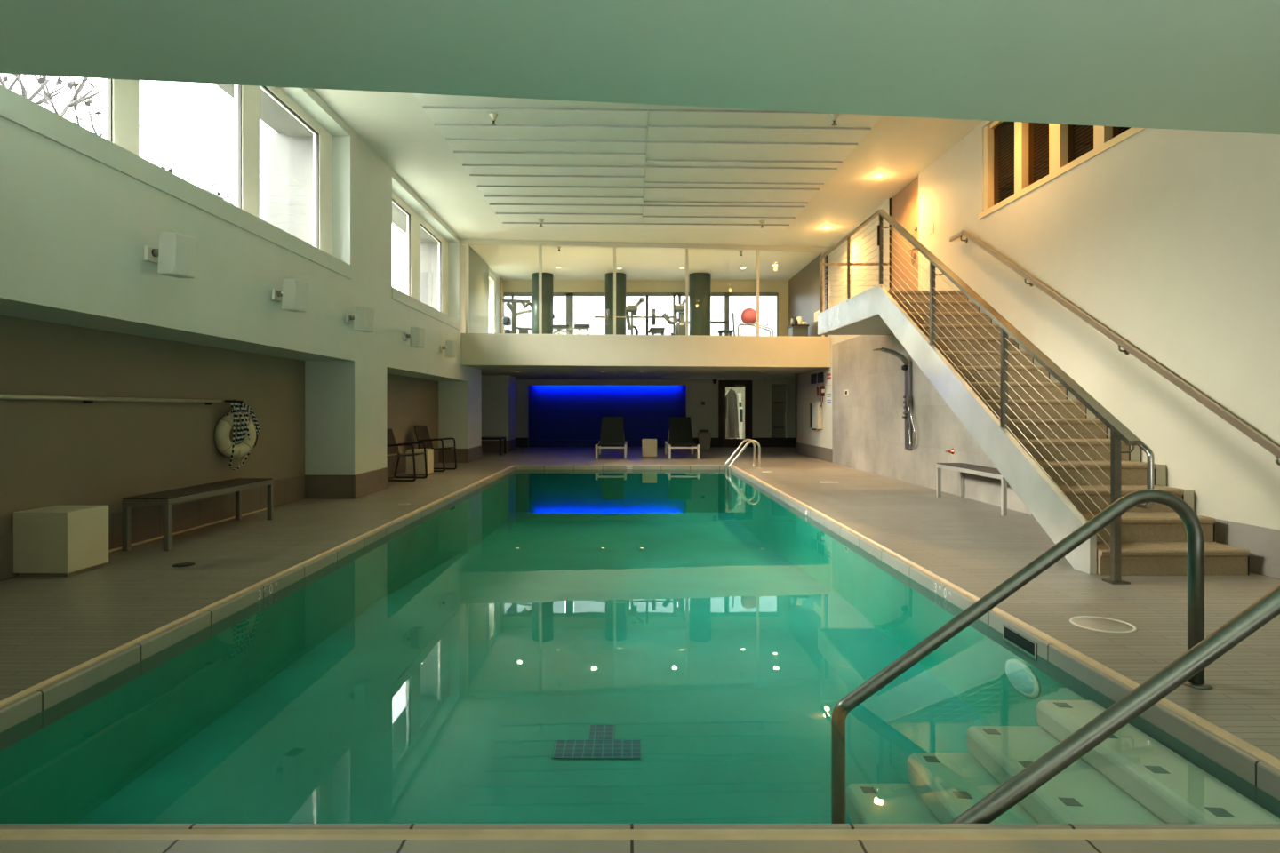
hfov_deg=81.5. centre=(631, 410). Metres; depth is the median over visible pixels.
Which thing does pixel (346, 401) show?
column
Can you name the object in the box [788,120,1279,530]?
wall
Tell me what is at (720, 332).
bench
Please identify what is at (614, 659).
swimming pool
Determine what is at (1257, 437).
wall handrail
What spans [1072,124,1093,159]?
blind
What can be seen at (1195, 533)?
pool handrail
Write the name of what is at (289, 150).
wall
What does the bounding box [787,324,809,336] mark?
cabinet
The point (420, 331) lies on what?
grille
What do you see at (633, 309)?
cable machine
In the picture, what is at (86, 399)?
pole
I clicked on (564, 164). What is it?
ceiling panel
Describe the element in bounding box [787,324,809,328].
countertop
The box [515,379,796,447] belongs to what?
wall
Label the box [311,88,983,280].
ceiling
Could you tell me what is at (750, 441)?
ladder rail
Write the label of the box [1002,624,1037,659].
skimmer mouth
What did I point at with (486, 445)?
baseboard
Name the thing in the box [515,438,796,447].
baseboard
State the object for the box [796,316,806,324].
roll
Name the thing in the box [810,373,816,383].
air vent
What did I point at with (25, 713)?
trim
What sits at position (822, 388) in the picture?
phone
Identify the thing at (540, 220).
sprinkler
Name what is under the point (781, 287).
wall
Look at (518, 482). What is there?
pool water
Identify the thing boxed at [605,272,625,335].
round column
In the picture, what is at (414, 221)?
window
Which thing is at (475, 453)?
baseboard
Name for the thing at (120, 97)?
window
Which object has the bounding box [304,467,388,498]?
baseboard
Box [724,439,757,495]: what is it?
ladder rail
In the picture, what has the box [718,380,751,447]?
door
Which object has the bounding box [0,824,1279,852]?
trim
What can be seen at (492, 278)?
window
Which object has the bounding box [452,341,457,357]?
grille
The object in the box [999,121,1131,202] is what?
wall
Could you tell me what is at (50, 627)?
floor
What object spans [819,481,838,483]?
lid
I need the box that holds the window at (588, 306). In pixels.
[504,292,778,335]
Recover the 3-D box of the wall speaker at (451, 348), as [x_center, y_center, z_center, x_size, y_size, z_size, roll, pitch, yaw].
[-3.480,-1.168,14.079,0.313,0.318,0.208,0,0,9]
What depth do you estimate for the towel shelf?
23.89 m
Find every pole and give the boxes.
[0,394,222,405]
[732,312,735,335]
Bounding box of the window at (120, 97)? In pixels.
[102,78,332,255]
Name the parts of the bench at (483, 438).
leg, leg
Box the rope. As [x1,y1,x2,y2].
[224,400,260,471]
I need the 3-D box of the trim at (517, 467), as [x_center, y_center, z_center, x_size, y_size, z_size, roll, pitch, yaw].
[-0.185,1.230,15.541,4.642,0.155,0.089,0,0,0]
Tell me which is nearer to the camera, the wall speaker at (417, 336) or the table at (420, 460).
the wall speaker at (417, 336)
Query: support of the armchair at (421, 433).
on the floor
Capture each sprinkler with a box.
[488,112,497,126]
[538,218,543,226]
[759,220,765,228]
[830,112,839,126]
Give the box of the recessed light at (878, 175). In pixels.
[873,174,884,177]
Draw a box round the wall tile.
[832,296,1029,514]
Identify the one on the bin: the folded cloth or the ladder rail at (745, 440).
the folded cloth
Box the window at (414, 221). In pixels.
[392,191,447,315]
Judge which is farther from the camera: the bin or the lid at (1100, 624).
the bin
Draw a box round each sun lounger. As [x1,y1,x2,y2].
[595,416,627,458]
[664,416,699,458]
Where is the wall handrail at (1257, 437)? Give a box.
[949,230,1279,465]
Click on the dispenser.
(815, 409)
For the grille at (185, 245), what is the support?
attached to the wall speaker at (175, 257)
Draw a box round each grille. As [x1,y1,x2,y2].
[174,233,196,277]
[295,280,308,311]
[364,306,374,331]
[417,328,425,347]
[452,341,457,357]
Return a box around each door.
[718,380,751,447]
[889,176,918,290]
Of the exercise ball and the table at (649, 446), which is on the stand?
the exercise ball
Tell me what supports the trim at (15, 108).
attached to the wall at (76, 228)
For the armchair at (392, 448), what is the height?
0.854 m
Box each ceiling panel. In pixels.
[412,93,648,228]
[641,104,882,229]
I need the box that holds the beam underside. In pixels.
[465,365,823,379]
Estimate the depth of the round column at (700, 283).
19.65 m
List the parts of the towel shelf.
shelf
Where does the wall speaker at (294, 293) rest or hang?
attached to the wall at (76, 228)
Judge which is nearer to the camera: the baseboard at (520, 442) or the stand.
the stand
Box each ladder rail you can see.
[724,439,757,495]
[728,440,761,499]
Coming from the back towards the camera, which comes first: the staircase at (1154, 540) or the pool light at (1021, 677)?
the staircase at (1154, 540)
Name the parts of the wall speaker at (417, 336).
wall plate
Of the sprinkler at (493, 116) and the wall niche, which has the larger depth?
the wall niche
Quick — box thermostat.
[844,390,848,395]
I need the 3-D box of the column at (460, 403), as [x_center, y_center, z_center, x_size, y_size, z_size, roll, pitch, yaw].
[-3.965,0.252,17.150,0.670,1.800,1.500,0,0,0]
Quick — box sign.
[826,364,831,406]
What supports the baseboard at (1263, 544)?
attached to the wall at (1167, 239)
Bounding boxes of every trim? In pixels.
[0,84,351,279]
[0,465,516,751]
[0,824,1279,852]
[108,507,267,552]
[392,287,460,329]
[516,465,728,469]
[730,465,1279,818]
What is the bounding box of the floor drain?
[172,562,195,567]
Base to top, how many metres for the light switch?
0.140 m
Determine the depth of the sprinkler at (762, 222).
14.12 m
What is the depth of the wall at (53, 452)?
6.35 m
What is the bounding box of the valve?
[945,448,953,454]
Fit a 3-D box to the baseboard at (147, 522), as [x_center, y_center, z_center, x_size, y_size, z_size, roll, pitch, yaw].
[-4.275,0.998,9.040,0.014,0.309,23.280,0,0,0]
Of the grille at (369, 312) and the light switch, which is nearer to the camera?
the grille at (369, 312)
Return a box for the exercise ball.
[740,308,756,325]
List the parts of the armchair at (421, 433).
backrest, frame, seat frame, frame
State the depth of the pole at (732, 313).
18.43 m
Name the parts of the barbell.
weight plate, weight plate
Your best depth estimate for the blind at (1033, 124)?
8.33 m
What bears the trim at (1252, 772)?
attached to the swimming pool
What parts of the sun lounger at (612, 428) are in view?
leg, seat, frame, backrest, leg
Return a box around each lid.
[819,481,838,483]
[1069,616,1137,633]
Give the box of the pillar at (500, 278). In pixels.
[499,277,503,333]
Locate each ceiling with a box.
[0,0,1279,134]
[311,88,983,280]
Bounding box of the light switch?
[928,223,934,235]
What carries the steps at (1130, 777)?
on the swimming pool
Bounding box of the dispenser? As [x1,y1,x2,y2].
[809,401,822,430]
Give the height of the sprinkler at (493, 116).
0.130 m
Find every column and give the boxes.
[304,360,386,474]
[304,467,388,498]
[438,381,481,448]
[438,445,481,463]
[481,376,515,440]
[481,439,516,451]
[531,272,553,334]
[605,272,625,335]
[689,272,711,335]
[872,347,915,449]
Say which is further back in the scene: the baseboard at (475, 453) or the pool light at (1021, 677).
the baseboard at (475, 453)
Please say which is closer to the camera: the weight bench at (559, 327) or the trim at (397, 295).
the trim at (397, 295)
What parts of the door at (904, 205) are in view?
frame, handle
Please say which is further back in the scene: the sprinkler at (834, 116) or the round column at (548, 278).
the round column at (548, 278)
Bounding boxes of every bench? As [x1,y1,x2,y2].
[121,478,273,551]
[481,437,505,455]
[549,312,590,334]
[648,327,664,335]
[717,329,733,335]
[936,463,1032,516]
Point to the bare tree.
(43, 81)
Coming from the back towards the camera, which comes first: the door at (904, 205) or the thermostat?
the thermostat
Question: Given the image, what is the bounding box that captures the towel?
[796,316,802,324]
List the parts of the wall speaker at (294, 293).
wall plate, bracket arm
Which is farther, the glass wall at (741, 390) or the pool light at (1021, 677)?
the glass wall at (741, 390)
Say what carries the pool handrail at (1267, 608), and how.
on the floor
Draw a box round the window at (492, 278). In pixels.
[488,272,495,333]
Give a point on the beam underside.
(519, 372)
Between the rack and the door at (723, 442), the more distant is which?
the door at (723, 442)
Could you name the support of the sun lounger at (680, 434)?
on the floor
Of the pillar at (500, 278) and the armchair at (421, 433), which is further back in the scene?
the pillar at (500, 278)
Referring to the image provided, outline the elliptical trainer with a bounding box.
[662,299,685,335]
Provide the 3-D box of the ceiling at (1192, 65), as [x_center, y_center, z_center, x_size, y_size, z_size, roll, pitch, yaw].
[0.395,-2.698,1.067,8.050,1.900,7.334,0,0,0]
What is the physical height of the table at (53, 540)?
0.450 m
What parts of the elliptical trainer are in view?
moving arm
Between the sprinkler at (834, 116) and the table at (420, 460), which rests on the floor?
the table at (420, 460)
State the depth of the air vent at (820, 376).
17.29 m
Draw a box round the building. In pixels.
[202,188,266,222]
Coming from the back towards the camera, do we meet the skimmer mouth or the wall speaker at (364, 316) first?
the wall speaker at (364, 316)
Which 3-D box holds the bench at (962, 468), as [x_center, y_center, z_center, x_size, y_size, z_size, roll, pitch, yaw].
[4.225,0.924,8.990,0.350,0.455,1.780,0,0,0]
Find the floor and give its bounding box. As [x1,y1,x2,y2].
[0,447,1279,759]
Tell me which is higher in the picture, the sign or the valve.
the sign
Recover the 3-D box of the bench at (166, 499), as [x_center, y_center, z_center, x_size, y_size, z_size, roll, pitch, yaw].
[-3.980,0.934,6.960,0.380,0.435,1.780,0,0,0]
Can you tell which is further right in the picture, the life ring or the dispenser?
the dispenser
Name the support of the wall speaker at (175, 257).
attached to the wall at (76, 228)
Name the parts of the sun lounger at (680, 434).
leg, leg, backrest, frame, seat, leg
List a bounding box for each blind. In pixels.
[997,121,1014,201]
[1032,122,1048,182]
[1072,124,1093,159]
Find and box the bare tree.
[0,73,144,135]
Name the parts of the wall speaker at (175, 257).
wall plate, bracket arm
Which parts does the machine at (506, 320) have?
backrest, seat, arm, lever arm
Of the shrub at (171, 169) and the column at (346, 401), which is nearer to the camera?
the shrub at (171, 169)
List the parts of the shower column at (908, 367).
overhead arm, panel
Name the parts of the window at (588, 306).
glass pane, glass pane, glass pane, glass pane, glass pane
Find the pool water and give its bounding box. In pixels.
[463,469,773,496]
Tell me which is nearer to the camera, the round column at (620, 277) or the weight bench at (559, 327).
the weight bench at (559, 327)
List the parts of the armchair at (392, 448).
backrest, frame, seat frame, frame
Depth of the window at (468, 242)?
16.14 m
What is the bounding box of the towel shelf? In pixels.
[736,392,742,439]
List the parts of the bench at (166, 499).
leg, leg, seat, seat frame, leg, leg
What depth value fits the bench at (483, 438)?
19.03 m
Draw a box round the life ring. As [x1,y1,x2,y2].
[214,400,255,458]
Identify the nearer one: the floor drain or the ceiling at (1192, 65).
the ceiling at (1192, 65)
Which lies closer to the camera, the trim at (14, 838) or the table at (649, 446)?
the trim at (14, 838)
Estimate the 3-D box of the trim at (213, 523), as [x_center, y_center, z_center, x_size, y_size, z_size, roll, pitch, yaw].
[-4.259,1.145,6.950,0.018,0.014,3.500,0,0,0]
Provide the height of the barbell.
0.410 m
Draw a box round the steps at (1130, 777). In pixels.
[845,700,1279,823]
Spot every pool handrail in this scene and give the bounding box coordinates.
[831,488,1212,823]
[948,584,1279,823]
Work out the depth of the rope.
7.80 m
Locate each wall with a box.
[0,87,499,383]
[0,314,438,535]
[215,83,438,310]
[503,280,788,335]
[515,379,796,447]
[725,387,744,439]
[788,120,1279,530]
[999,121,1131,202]
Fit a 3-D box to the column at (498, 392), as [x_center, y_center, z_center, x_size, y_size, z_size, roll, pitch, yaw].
[-3.875,0.087,21.350,0.850,2.130,1.300,0,0,0]
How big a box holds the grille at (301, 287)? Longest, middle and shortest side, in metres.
0.294 x 0.174 x 0.008 m
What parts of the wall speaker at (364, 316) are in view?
wall plate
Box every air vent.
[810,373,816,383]
[817,372,823,383]
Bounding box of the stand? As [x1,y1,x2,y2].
[737,322,773,335]
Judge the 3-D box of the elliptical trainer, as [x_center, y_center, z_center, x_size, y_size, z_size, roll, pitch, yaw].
[1.052,-2.160,18.525,0.607,1.224,0.450,0,0,0]
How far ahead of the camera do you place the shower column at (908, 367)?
11.70 m
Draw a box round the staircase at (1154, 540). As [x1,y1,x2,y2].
[817,284,1249,575]
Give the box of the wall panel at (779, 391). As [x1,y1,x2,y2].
[771,384,786,438]
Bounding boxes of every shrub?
[157,158,172,173]
[208,183,230,199]
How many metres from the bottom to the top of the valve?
0.078 m
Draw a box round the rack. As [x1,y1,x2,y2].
[616,296,647,335]
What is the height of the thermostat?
0.120 m
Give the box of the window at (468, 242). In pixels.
[461,239,830,337]
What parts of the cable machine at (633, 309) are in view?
arm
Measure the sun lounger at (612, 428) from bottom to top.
0.985 m
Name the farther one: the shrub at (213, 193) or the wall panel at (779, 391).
the wall panel at (779, 391)
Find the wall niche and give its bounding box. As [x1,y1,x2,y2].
[528,385,686,447]
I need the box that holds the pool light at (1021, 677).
[1004,658,1040,698]
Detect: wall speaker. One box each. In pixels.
[144,232,196,278]
[272,279,308,311]
[345,305,374,332]
[403,327,425,347]
[440,340,457,357]
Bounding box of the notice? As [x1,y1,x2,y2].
[814,310,819,321]
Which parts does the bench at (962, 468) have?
leg, leg, seat, seat frame, leg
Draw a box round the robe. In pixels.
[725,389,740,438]
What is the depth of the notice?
17.64 m
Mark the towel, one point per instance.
(799, 319)
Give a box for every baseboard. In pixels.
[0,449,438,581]
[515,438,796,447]
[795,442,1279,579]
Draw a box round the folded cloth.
[698,430,709,432]
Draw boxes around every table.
[12,505,108,576]
[406,448,433,475]
[641,439,656,457]
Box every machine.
[502,299,533,334]
[624,297,644,335]
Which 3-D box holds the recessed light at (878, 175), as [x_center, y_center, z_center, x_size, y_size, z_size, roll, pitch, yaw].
[3.840,-3.644,11.540,0.153,0.008,0.153,0,0,0]
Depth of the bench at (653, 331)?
17.90 m
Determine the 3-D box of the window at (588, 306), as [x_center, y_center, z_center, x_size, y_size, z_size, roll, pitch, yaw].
[0.224,-2.433,20.865,7.822,1.770,0.090,0,0,0]
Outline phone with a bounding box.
[816,385,824,407]
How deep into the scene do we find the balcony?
16.14 m
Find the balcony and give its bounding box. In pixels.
[461,334,830,367]
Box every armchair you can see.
[386,428,427,481]
[414,425,456,471]
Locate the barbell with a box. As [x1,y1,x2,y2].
[594,309,673,325]
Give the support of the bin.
on the floor
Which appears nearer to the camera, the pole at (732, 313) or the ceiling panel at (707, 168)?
the ceiling panel at (707, 168)
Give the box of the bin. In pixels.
[697,432,711,449]
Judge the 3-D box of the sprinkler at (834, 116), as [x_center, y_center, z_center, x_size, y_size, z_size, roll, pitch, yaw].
[2.470,-3.553,9.060,0.110,0.130,0.110,0,0,0]
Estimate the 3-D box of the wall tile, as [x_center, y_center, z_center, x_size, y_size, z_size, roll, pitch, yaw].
[4.415,-0.148,11.145,0.013,2.600,10.370,0,0,0]
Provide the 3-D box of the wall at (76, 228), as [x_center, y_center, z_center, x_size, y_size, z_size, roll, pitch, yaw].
[-4.010,-2.173,9.200,0.820,3.050,23.600,0,0,0]
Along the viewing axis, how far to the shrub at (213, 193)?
9.00 m

